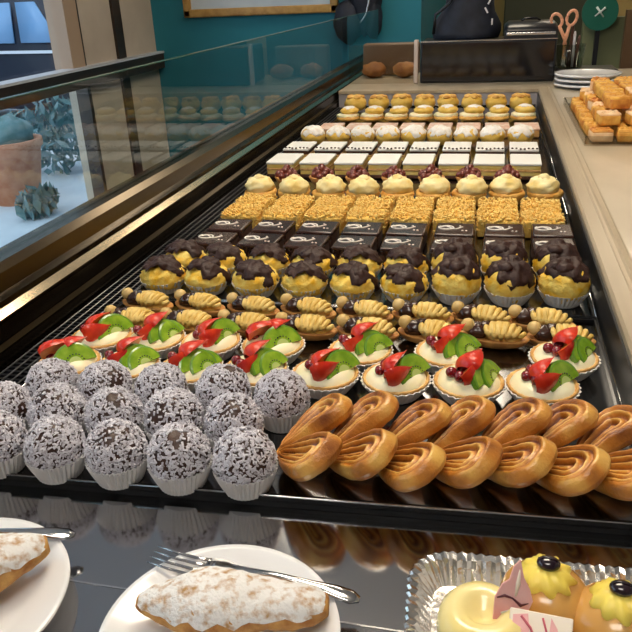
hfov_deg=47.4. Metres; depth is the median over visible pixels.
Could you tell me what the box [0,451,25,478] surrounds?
paper cup
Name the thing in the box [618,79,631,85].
cake piece
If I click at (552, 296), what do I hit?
paper cup
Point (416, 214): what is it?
crumble square
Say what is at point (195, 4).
picture
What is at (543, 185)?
bun
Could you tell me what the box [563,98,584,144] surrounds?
clear tray
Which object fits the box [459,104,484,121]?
filled choux
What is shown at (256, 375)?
paper cup
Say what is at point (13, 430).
truffle
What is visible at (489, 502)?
tray
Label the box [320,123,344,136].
slice
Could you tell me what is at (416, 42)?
post
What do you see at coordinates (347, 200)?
crumble square
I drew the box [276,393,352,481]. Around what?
palmier
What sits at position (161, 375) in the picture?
truffle
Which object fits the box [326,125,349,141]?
bun
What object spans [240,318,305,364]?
tart
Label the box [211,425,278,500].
truffle
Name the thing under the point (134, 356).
tart
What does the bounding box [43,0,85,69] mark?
trim
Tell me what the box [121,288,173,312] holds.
pastry
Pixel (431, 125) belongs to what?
slice
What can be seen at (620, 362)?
display case edge
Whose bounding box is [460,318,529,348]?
pastry
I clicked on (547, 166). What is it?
tray
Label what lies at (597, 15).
wall sign
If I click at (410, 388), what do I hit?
paper cup
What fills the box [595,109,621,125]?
cake piece
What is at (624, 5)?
wall
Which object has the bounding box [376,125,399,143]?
bun
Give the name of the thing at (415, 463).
palmier
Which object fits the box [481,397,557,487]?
palmier
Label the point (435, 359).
paper cup
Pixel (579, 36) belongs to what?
pen
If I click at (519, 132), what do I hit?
bun
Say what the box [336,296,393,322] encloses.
pastry
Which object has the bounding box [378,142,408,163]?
slice
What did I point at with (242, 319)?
pastry
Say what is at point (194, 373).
paper cup
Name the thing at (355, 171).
tartlet
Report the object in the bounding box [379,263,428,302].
muffin
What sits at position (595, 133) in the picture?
cake piece
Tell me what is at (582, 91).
cake piece
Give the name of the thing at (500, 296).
paper cup
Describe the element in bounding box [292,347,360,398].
tart
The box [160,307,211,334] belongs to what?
pastry
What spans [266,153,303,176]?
slice
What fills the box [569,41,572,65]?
pen
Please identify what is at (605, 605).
cake
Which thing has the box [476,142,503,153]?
slice
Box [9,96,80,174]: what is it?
shrub
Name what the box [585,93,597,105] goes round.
cake piece
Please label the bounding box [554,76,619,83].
plate
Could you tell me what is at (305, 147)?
slice
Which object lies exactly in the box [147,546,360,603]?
fork
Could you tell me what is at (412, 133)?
bun
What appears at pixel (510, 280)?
muffin
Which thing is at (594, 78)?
cake piece
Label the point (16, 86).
trim
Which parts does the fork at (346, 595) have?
handle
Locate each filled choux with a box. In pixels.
[337,106,358,121]
[360,105,383,121]
[384,105,408,121]
[408,105,433,121]
[433,104,457,121]
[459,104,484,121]
[485,105,509,121]
[510,103,536,121]
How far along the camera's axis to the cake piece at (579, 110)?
1.92 m
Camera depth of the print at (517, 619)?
0.45 m
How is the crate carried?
on the countertop at (599, 174)
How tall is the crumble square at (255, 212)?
0.037 m
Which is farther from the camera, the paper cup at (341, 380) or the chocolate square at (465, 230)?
the chocolate square at (465, 230)
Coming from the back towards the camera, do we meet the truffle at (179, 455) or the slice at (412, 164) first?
the slice at (412, 164)
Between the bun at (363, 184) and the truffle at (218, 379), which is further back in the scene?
the bun at (363, 184)
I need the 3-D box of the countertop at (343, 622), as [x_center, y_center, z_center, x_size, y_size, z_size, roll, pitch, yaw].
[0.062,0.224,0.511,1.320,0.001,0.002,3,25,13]
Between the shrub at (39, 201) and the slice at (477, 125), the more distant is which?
the shrub at (39, 201)
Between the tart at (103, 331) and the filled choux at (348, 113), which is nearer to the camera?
the tart at (103, 331)
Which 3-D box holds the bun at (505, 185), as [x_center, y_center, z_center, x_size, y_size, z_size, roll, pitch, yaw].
[0.382,-0.254,1.436,0.071,0.060,0.071,17,31,36]
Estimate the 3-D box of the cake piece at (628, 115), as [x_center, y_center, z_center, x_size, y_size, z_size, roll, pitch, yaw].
[0.750,-0.463,1.676,0.048,0.032,0.051,0,25,5]
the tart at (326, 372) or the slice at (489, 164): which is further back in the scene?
the slice at (489, 164)
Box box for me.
[554,65,617,76]
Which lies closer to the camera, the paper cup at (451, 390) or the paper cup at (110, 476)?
the paper cup at (110, 476)
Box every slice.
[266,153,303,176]
[283,141,316,158]
[299,153,335,177]
[314,141,347,158]
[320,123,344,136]
[334,153,367,177]
[345,142,377,161]
[346,123,371,136]
[368,153,401,178]
[372,123,397,136]
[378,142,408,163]
[399,123,425,136]
[402,154,435,178]
[409,142,439,163]
[427,123,452,130]
[438,154,468,178]
[442,142,471,163]
[456,122,480,135]
[473,154,504,179]
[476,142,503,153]
[485,122,509,136]
[509,142,538,163]
[510,154,541,179]
[514,122,539,137]
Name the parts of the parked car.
white trim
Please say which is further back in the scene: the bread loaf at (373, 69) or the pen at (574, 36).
the bread loaf at (373, 69)
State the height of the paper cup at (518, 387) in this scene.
0.018 m
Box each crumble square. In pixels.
[220,202,265,228]
[235,193,276,209]
[262,203,307,230]
[274,194,314,209]
[303,203,348,232]
[314,194,355,210]
[346,204,389,233]
[354,194,395,216]
[389,206,431,230]
[395,195,434,222]
[432,206,474,234]
[436,195,475,218]
[476,206,519,236]
[477,196,518,211]
[519,197,560,213]
[519,208,565,237]
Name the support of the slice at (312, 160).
on the tray at (547, 166)
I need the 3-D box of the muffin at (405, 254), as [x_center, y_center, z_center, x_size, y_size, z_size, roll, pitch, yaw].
[0.138,-0.078,1.088,0.073,0.052,0.070,6,26,18]
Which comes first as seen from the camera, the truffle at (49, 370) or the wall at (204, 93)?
the truffle at (49, 370)
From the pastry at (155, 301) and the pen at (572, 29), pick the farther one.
the pen at (572, 29)
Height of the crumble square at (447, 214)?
0.038 m
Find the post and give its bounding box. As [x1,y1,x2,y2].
[414,40,418,82]
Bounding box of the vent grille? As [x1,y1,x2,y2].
[0,107,341,385]
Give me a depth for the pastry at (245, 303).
0.98 m
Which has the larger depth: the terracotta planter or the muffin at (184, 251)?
the terracotta planter
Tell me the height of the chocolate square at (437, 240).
0.032 m
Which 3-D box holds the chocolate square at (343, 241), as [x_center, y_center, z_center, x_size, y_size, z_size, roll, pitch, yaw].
[0.063,-0.109,1.182,0.065,0.032,0.066,4,25,15]
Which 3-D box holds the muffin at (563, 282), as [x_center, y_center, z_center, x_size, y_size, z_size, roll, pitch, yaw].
[0.340,-0.047,0.986,0.072,0.070,0.070,-13,27,-22]
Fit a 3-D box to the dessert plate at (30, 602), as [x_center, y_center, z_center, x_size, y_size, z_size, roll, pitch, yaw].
[-0.275,0.217,0.537,0.184,0.018,0.184,3,25,13]
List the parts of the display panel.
trim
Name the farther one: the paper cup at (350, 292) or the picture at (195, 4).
the picture at (195, 4)
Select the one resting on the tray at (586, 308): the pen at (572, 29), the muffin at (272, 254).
the muffin at (272, 254)
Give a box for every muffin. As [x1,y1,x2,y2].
[139,254,186,294]
[164,239,205,267]
[183,256,231,294]
[205,241,247,277]
[232,259,279,297]
[249,242,290,277]
[281,260,328,297]
[292,244,337,277]
[330,260,378,299]
[337,244,383,275]
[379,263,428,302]
[384,245,430,274]
[430,255,481,305]
[431,237,479,269]
[480,239,527,274]
[484,255,536,307]
[531,238,581,279]
[536,256,590,308]
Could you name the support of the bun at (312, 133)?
on the tray at (547, 166)
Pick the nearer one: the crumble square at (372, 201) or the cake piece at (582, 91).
the crumble square at (372, 201)
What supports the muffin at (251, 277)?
on the tray at (586, 308)
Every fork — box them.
[0,527,75,539]
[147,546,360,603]
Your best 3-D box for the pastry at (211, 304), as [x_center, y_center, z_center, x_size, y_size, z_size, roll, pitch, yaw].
[-0.162,-0.018,1.008,0.082,0.032,0.037,12,28,30]
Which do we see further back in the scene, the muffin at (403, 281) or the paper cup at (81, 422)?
the muffin at (403, 281)
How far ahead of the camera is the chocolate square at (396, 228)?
1.22 m
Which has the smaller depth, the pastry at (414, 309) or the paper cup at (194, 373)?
the paper cup at (194, 373)
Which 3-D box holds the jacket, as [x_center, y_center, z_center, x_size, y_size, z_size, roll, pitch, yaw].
[0.225,-1.910,3.949,0.289,0.800,0.143,4,25,15]
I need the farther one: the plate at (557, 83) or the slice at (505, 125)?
the plate at (557, 83)
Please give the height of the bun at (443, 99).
0.057 m
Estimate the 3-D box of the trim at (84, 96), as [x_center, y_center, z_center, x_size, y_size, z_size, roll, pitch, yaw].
[-1.174,-1.648,3.762,0.075,2.700,0.470,3,25,13]
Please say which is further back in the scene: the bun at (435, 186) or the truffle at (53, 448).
the bun at (435, 186)
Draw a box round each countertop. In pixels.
[70,579,403,631]
[339,68,631,364]
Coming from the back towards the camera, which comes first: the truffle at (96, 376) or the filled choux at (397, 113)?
the filled choux at (397, 113)
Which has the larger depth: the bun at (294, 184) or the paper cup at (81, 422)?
the bun at (294, 184)
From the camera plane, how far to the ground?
5.58 m
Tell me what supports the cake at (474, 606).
on the foil tray at (434, 575)
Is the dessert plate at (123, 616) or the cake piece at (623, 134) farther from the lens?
the cake piece at (623, 134)
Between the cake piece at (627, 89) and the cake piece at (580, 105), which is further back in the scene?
the cake piece at (580, 105)
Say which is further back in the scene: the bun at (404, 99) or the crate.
the crate
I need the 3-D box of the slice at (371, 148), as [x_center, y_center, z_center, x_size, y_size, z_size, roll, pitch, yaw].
[0.118,-0.423,1.856,0.068,0.041,0.100,4,25,13]
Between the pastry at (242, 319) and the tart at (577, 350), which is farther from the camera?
the pastry at (242, 319)
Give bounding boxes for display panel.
[420,36,557,82]
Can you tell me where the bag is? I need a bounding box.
[432,0,500,39]
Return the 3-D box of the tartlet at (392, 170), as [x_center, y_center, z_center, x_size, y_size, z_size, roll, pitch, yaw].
[0.173,-0.312,1.595,0.058,0.044,0.057,5,26,17]
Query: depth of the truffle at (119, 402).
0.70 m
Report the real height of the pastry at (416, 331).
0.033 m
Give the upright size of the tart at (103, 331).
0.049 m
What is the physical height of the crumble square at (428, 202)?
0.037 m
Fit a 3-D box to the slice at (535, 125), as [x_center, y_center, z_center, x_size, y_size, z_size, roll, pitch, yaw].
[0.607,-0.536,2.075,0.069,0.026,0.101,3,25,13]
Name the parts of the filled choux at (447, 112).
choux lid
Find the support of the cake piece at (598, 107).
on the cake piece at (582, 120)
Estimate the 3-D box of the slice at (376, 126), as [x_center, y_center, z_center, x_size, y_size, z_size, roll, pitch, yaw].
[0.208,-0.560,2.166,0.069,0.026,0.101,3,25,13]
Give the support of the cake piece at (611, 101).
on the cake piece at (603, 117)
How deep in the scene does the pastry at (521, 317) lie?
0.91 m
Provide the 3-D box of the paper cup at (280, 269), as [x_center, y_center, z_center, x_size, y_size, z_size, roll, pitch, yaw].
[-0.074,-0.073,1.133,0.069,0.019,0.069,0,25,5]
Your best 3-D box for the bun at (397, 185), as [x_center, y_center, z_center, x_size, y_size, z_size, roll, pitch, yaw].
[0.167,-0.260,1.471,0.071,0.060,0.073,-10,25,-15]
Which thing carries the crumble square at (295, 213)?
on the tray at (586, 308)
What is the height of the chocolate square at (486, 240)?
0.032 m
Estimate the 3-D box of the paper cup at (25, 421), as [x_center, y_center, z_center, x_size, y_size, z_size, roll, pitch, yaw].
[-0.320,0.112,0.748,0.059,0.022,0.059,-7,25,-10]
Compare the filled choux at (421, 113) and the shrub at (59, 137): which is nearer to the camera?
the filled choux at (421, 113)
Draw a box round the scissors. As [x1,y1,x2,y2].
[550,9,578,66]
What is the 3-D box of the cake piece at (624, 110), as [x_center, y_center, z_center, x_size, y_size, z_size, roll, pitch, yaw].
[0.766,-0.492,1.737,0.048,0.032,0.051,11,28,27]
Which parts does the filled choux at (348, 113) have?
choux lid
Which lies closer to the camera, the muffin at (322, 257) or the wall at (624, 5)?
the muffin at (322, 257)
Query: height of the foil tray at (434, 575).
0.020 m
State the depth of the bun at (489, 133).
1.93 m
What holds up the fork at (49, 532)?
on the dessert plate at (30, 602)
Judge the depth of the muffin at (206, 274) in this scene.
1.06 m
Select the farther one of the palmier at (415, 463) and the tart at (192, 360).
the tart at (192, 360)
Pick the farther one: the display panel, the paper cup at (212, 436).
the display panel
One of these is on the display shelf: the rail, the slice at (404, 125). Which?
the rail
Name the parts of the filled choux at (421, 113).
choux lid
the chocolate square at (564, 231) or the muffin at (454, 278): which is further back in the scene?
the chocolate square at (564, 231)
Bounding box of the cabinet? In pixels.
[503,0,586,65]
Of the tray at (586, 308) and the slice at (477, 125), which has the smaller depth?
the tray at (586, 308)
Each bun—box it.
[244,174,276,195]
[278,174,310,196]
[301,125,324,143]
[312,174,346,199]
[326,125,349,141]
[344,94,366,111]
[346,174,379,200]
[350,125,374,141]
[368,94,388,109]
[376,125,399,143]
[380,174,414,205]
[391,93,412,108]
[401,124,426,144]
[414,94,435,106]
[415,174,450,206]
[427,125,451,145]
[437,94,458,106]
[451,174,487,205]
[453,125,478,143]
[461,93,482,107]
[479,125,505,141]
[485,94,506,108]
[489,174,524,203]
[507,124,533,141]
[509,93,531,108]
[526,173,563,200]
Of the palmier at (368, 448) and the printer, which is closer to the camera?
the palmier at (368, 448)
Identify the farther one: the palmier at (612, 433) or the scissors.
the scissors
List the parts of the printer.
handle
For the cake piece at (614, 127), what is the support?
on the clear tray at (574, 121)
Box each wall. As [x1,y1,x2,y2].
[69,0,169,199]
[150,0,445,155]
[494,0,631,35]
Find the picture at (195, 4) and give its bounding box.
[191,0,329,8]
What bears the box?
on the countertop at (599, 174)
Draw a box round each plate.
[0,518,70,631]
[99,544,340,631]
[554,69,621,78]
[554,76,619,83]
[554,81,589,88]
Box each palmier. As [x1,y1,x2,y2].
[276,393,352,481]
[329,390,398,480]
[378,398,451,491]
[426,395,502,488]
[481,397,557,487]
[535,399,610,496]
[576,405,631,500]
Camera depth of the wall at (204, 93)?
4.37 m
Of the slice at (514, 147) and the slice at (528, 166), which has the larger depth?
the slice at (514, 147)
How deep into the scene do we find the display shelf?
0.60 m
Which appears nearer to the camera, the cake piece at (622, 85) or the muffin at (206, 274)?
the muffin at (206, 274)
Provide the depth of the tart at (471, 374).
0.76 m
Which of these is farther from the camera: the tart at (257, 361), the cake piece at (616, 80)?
the cake piece at (616, 80)
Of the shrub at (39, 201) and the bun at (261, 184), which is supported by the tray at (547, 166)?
the bun at (261, 184)
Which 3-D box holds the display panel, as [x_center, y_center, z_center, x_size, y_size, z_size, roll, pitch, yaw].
[0.671,-1.011,2.826,0.500,0.153,0.235,3,25,13]
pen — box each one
[566,26,573,66]
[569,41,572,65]
[570,31,575,66]
[573,35,580,66]
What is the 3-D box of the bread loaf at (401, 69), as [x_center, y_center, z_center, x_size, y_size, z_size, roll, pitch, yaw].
[0.370,-1.029,3.004,0.105,0.063,0.092,3,25,13]
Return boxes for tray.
[0,298,631,535]
[134,214,596,317]
[268,104,567,214]
[404,551,631,631]
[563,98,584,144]
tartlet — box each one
[275,164,299,183]
[309,164,335,185]
[345,165,370,183]
[381,165,406,180]
[418,164,444,182]
[456,164,483,180]
[493,164,521,179]
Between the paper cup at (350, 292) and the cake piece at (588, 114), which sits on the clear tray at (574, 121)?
the cake piece at (588, 114)
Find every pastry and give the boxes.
[0,533,49,591]
[104,305,154,329]
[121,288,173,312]
[135,566,328,631]
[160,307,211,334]
[174,289,225,316]
[218,309,270,337]
[227,292,279,318]
[275,312,337,340]
[280,293,335,319]
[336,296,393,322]
[336,314,398,341]
[392,298,453,323]
[398,315,450,343]
[451,301,513,323]
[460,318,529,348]
[508,304,573,332]
[526,321,596,345]
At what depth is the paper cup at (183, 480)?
0.64 m
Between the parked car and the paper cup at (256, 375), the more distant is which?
the parked car
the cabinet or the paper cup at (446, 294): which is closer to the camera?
the paper cup at (446, 294)
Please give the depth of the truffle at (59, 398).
0.71 m
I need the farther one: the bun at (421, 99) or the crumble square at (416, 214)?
the bun at (421, 99)
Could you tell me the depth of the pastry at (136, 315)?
0.96 m
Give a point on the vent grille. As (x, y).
(17, 372)
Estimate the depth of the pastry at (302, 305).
0.96 m
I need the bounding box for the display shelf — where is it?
[0,485,631,631]
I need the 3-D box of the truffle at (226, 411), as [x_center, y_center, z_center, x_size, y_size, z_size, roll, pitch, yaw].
[-0.080,0.103,0.700,0.060,0.058,0.060,-17,28,-29]
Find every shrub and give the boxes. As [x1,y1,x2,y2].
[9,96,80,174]
[14,181,59,220]
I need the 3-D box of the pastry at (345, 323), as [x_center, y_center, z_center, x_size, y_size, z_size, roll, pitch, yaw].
[0.065,0.016,0.910,0.083,0.033,0.038,10,27,25]
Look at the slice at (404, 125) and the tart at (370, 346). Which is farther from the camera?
the slice at (404, 125)
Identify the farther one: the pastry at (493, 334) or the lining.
the lining
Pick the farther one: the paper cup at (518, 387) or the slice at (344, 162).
the slice at (344, 162)
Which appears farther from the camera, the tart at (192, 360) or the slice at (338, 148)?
the slice at (338, 148)
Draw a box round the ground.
[0,109,87,247]
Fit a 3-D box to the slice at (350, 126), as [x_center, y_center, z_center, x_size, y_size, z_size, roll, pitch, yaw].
[0.128,-0.565,2.184,0.069,0.026,0.101,3,25,12]
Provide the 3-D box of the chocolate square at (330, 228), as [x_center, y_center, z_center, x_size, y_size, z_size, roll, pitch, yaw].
[0.004,-0.144,1.266,0.065,0.032,0.066,4,25,13]
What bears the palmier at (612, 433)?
on the tray at (489, 502)
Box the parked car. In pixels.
[0,0,69,110]
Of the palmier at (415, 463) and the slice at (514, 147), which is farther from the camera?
the slice at (514, 147)
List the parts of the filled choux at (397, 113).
choux lid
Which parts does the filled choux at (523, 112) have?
choux lid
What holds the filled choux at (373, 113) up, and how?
on the tray at (547, 166)
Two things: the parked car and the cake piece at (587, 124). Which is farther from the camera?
the parked car
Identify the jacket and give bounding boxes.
[333,0,381,45]
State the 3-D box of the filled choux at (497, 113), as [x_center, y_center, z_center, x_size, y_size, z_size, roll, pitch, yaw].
[0.580,-0.649,2.302,0.077,0.047,0.100,1,25,7]
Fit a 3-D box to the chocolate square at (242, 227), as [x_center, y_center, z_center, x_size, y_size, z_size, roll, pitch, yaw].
[-0.154,-0.153,1.300,0.065,0.032,0.066,3,25,13]
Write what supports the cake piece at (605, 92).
on the cake piece at (596, 103)
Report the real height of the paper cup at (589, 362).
0.018 m
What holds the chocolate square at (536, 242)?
on the tray at (586, 308)
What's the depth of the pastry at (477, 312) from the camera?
0.92 m
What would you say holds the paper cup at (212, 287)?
on the muffin at (206, 274)
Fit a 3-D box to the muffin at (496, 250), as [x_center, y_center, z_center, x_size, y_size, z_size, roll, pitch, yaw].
[0.279,-0.079,1.063,0.070,0.068,0.069,-6,25,-8]
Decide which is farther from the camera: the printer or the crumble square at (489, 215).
the printer
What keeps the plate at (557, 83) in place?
on the countertop at (599, 174)
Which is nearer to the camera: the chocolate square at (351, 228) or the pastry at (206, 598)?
the pastry at (206, 598)
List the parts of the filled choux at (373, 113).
choux lid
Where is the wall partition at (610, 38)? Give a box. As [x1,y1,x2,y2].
[578,16,624,68]
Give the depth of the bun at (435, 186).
1.44 m
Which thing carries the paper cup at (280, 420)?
on the truffle at (283, 396)
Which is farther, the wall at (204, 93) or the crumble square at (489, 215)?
the wall at (204, 93)
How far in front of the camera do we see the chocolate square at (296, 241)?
1.19 m
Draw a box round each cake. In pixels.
[436,560,532,631]
[499,553,585,628]
[573,577,631,631]
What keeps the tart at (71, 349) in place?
on the tray at (489, 502)
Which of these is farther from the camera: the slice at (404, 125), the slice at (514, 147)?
the slice at (404, 125)
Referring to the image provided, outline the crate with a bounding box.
[363,42,419,74]
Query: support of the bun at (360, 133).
on the tray at (547, 166)
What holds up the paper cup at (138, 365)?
on the tart at (134, 356)
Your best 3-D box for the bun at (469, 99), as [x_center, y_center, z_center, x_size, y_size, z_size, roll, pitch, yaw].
[0.541,-0.740,2.495,0.075,0.058,0.075,13,29,30]
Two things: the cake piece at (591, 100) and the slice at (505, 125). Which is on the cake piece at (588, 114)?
the cake piece at (591, 100)
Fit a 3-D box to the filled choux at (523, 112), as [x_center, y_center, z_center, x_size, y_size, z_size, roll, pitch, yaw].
[0.659,-0.645,2.282,0.083,0.051,0.104,-3,24,-1]
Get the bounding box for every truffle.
[0,380,30,429]
[0,410,27,478]
[23,414,85,484]
[24,357,78,396]
[26,382,87,432]
[78,359,133,401]
[83,385,143,433]
[83,418,147,490]
[134,362,188,408]
[143,386,204,439]
[146,421,212,495]
[195,363,252,415]
[203,392,263,448]
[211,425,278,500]
[253,369,310,433]
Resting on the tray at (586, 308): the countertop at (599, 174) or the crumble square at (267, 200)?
the crumble square at (267, 200)
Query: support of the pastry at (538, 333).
on the tray at (489, 502)
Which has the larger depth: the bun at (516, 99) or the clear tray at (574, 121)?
the bun at (516, 99)
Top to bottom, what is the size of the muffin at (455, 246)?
0.068 m
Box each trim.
[0,51,164,109]
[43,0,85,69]
[75,0,142,196]
[619,9,631,68]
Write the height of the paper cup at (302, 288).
0.020 m
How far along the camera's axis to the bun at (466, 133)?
1.95 m
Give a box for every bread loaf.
[362,62,385,77]
[393,61,413,77]
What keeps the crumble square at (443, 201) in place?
on the tray at (586, 308)
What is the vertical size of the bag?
0.260 m
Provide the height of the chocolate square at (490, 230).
0.032 m
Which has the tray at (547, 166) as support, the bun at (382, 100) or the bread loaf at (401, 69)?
the bun at (382, 100)
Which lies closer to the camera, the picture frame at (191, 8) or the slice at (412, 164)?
the slice at (412, 164)
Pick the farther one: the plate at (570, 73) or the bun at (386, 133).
the plate at (570, 73)
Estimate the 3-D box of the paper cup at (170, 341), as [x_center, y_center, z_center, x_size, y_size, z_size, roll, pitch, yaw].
[-0.202,0.036,0.909,0.078,0.018,0.079,1,25,8]
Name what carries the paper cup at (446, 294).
on the muffin at (454, 278)
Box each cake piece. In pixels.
[570,100,584,112]
[571,97,582,101]
[575,103,586,116]
[576,107,590,119]
[578,111,591,122]
[579,88,592,99]
[579,116,594,128]
[583,91,593,102]
[583,121,608,135]
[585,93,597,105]
[587,97,601,109]
[588,126,613,141]
[590,76,609,89]
[591,101,603,114]
[592,79,614,90]
[592,105,615,118]
[594,82,617,95]
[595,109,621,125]
[598,86,623,98]
[602,89,624,103]
[603,93,631,108]
[610,120,630,135]
[614,76,631,84]
[616,126,631,141]
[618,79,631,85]
[619,82,631,92]
[621,105,631,119]
[624,110,631,125]
[625,87,631,94]
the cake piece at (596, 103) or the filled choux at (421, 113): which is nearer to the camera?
the cake piece at (596, 103)
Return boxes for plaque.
[509,607,572,631]
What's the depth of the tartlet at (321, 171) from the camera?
1.61 m
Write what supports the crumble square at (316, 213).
on the tray at (586, 308)
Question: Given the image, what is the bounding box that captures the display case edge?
[536,92,631,405]
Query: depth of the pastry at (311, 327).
0.91 m
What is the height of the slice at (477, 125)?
0.026 m
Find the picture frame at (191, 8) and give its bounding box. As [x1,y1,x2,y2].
[182,0,337,17]
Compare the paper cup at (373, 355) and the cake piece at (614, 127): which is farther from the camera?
the cake piece at (614, 127)
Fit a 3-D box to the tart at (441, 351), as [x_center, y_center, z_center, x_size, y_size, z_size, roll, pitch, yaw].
[0.154,0.035,0.836,0.080,0.051,0.080,3,25,12]
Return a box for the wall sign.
[582,0,618,64]
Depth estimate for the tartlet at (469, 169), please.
1.55 m
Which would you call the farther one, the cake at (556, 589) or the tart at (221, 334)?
the tart at (221, 334)
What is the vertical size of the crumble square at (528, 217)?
0.037 m
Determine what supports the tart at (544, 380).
on the tray at (489, 502)
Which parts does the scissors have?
blade, handle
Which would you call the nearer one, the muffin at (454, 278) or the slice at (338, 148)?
the muffin at (454, 278)
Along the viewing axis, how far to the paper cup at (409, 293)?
1.00 m
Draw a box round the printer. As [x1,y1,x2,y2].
[504,17,557,38]
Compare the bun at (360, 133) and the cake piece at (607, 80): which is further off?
the bun at (360, 133)
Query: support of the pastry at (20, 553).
on the dessert plate at (30, 602)
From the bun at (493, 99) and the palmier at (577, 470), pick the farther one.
the bun at (493, 99)
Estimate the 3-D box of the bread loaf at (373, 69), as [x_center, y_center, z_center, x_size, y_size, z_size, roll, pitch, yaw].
[0.246,-1.039,3.041,0.103,0.065,0.096,3,25,13]
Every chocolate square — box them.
[194,231,237,248]
[207,219,252,241]
[236,233,283,258]
[251,219,295,243]
[283,234,329,262]
[296,221,339,248]
[331,235,376,261]
[341,222,382,248]
[379,236,423,264]
[385,222,427,248]
[430,236,473,265]
[434,223,474,238]
[482,237,524,250]
[484,223,524,238]
[531,224,574,244]
[531,238,575,263]
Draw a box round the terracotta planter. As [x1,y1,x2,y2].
[0,113,42,206]
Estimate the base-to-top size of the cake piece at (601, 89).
0.031 m
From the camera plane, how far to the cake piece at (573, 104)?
2.03 m
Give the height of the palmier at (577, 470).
0.050 m
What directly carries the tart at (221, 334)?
on the tray at (489, 502)
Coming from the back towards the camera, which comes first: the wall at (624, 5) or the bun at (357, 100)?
the wall at (624, 5)
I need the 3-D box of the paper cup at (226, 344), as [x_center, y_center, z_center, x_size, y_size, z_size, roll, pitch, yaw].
[-0.130,0.039,0.895,0.078,0.017,0.078,-2,24,2]
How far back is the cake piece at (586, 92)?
1.98 m
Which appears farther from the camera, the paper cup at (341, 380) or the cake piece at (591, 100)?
the cake piece at (591, 100)
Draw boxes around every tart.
[37,336,102,376]
[72,311,133,357]
[102,335,160,384]
[128,310,186,358]
[163,339,223,391]
[179,316,241,360]
[226,339,289,394]
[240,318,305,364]
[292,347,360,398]
[328,321,393,373]
[360,351,431,404]
[413,323,480,373]
[431,348,506,404]
[504,356,581,405]
[528,326,600,381]
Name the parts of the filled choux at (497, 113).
choux lid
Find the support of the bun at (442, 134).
on the tray at (547, 166)
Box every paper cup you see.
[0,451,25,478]
[23,419,29,429]
[24,454,84,484]
[28,420,85,432]
[85,458,146,490]
[94,328,132,357]
[132,358,160,384]
[140,279,183,294]
[147,453,212,495]
[157,330,186,358]
[179,331,241,360]
[184,281,226,294]
[187,361,223,391]
[204,424,263,448]
[212,459,278,500]
[232,280,279,297]
[240,337,305,364]
[251,362,289,394]
[262,399,310,433]
[276,265,288,277]
[281,281,327,297]
[292,365,360,398]
[328,344,393,373]
[330,286,374,299]
[360,370,431,404]
[379,285,428,302]
[413,342,443,373]
[431,369,506,404]
[432,283,480,305]
[484,285,534,307]
[504,372,581,405]
[528,346,600,381]
[537,285,589,308]
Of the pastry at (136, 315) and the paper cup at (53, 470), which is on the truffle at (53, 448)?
the paper cup at (53, 470)
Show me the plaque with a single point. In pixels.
(528, 621)
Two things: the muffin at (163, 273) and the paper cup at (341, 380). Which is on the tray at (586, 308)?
the muffin at (163, 273)
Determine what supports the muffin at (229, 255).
on the tray at (586, 308)
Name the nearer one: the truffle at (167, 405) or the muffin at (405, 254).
the truffle at (167, 405)
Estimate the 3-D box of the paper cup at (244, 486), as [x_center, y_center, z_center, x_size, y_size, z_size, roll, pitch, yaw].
[-0.063,0.144,0.651,0.060,0.023,0.060,-2,24,1]
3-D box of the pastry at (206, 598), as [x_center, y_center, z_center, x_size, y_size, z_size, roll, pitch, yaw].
[-0.059,0.201,0.506,0.136,0.039,0.053,0,25,5]
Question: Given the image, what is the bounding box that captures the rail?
[0,54,362,371]
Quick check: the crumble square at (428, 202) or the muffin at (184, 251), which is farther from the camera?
the crumble square at (428, 202)
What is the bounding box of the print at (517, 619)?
[513,614,557,631]
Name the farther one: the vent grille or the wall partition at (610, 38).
the wall partition at (610, 38)
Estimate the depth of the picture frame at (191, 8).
4.21 m
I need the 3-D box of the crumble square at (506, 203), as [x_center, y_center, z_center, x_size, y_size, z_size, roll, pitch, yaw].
[0.339,-0.197,1.344,0.073,0.037,0.072,2,25,10]
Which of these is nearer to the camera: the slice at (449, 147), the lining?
the slice at (449, 147)
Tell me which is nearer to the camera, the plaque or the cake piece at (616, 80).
the plaque
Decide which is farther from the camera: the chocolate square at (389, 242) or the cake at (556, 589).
the chocolate square at (389, 242)
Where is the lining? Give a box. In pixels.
[339,92,536,107]
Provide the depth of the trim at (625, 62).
3.84 m
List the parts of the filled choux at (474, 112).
choux lid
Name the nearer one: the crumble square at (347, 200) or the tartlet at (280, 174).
the crumble square at (347, 200)
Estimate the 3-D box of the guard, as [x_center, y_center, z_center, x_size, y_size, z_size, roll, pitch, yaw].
[-0.125,-0.729,2.127,0.009,0.193,4.100,3,25,13]
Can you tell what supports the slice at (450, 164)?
on the tray at (547, 166)
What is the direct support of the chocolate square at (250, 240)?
on the tray at (586, 308)
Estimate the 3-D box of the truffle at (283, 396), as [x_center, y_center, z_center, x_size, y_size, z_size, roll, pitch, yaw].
[-0.035,0.083,0.738,0.060,0.059,0.060,-20,30,-33]
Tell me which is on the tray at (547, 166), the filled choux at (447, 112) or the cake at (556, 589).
the filled choux at (447, 112)
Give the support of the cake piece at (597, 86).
on the cake piece at (591, 100)
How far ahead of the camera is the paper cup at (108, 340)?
0.89 m
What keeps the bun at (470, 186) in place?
on the tray at (547, 166)
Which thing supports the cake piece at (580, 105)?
on the clear tray at (574, 121)
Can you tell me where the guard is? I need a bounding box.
[0,9,377,100]
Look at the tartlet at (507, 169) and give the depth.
1.53 m
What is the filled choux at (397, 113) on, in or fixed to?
on the tray at (547, 166)
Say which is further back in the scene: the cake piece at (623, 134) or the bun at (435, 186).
the cake piece at (623, 134)

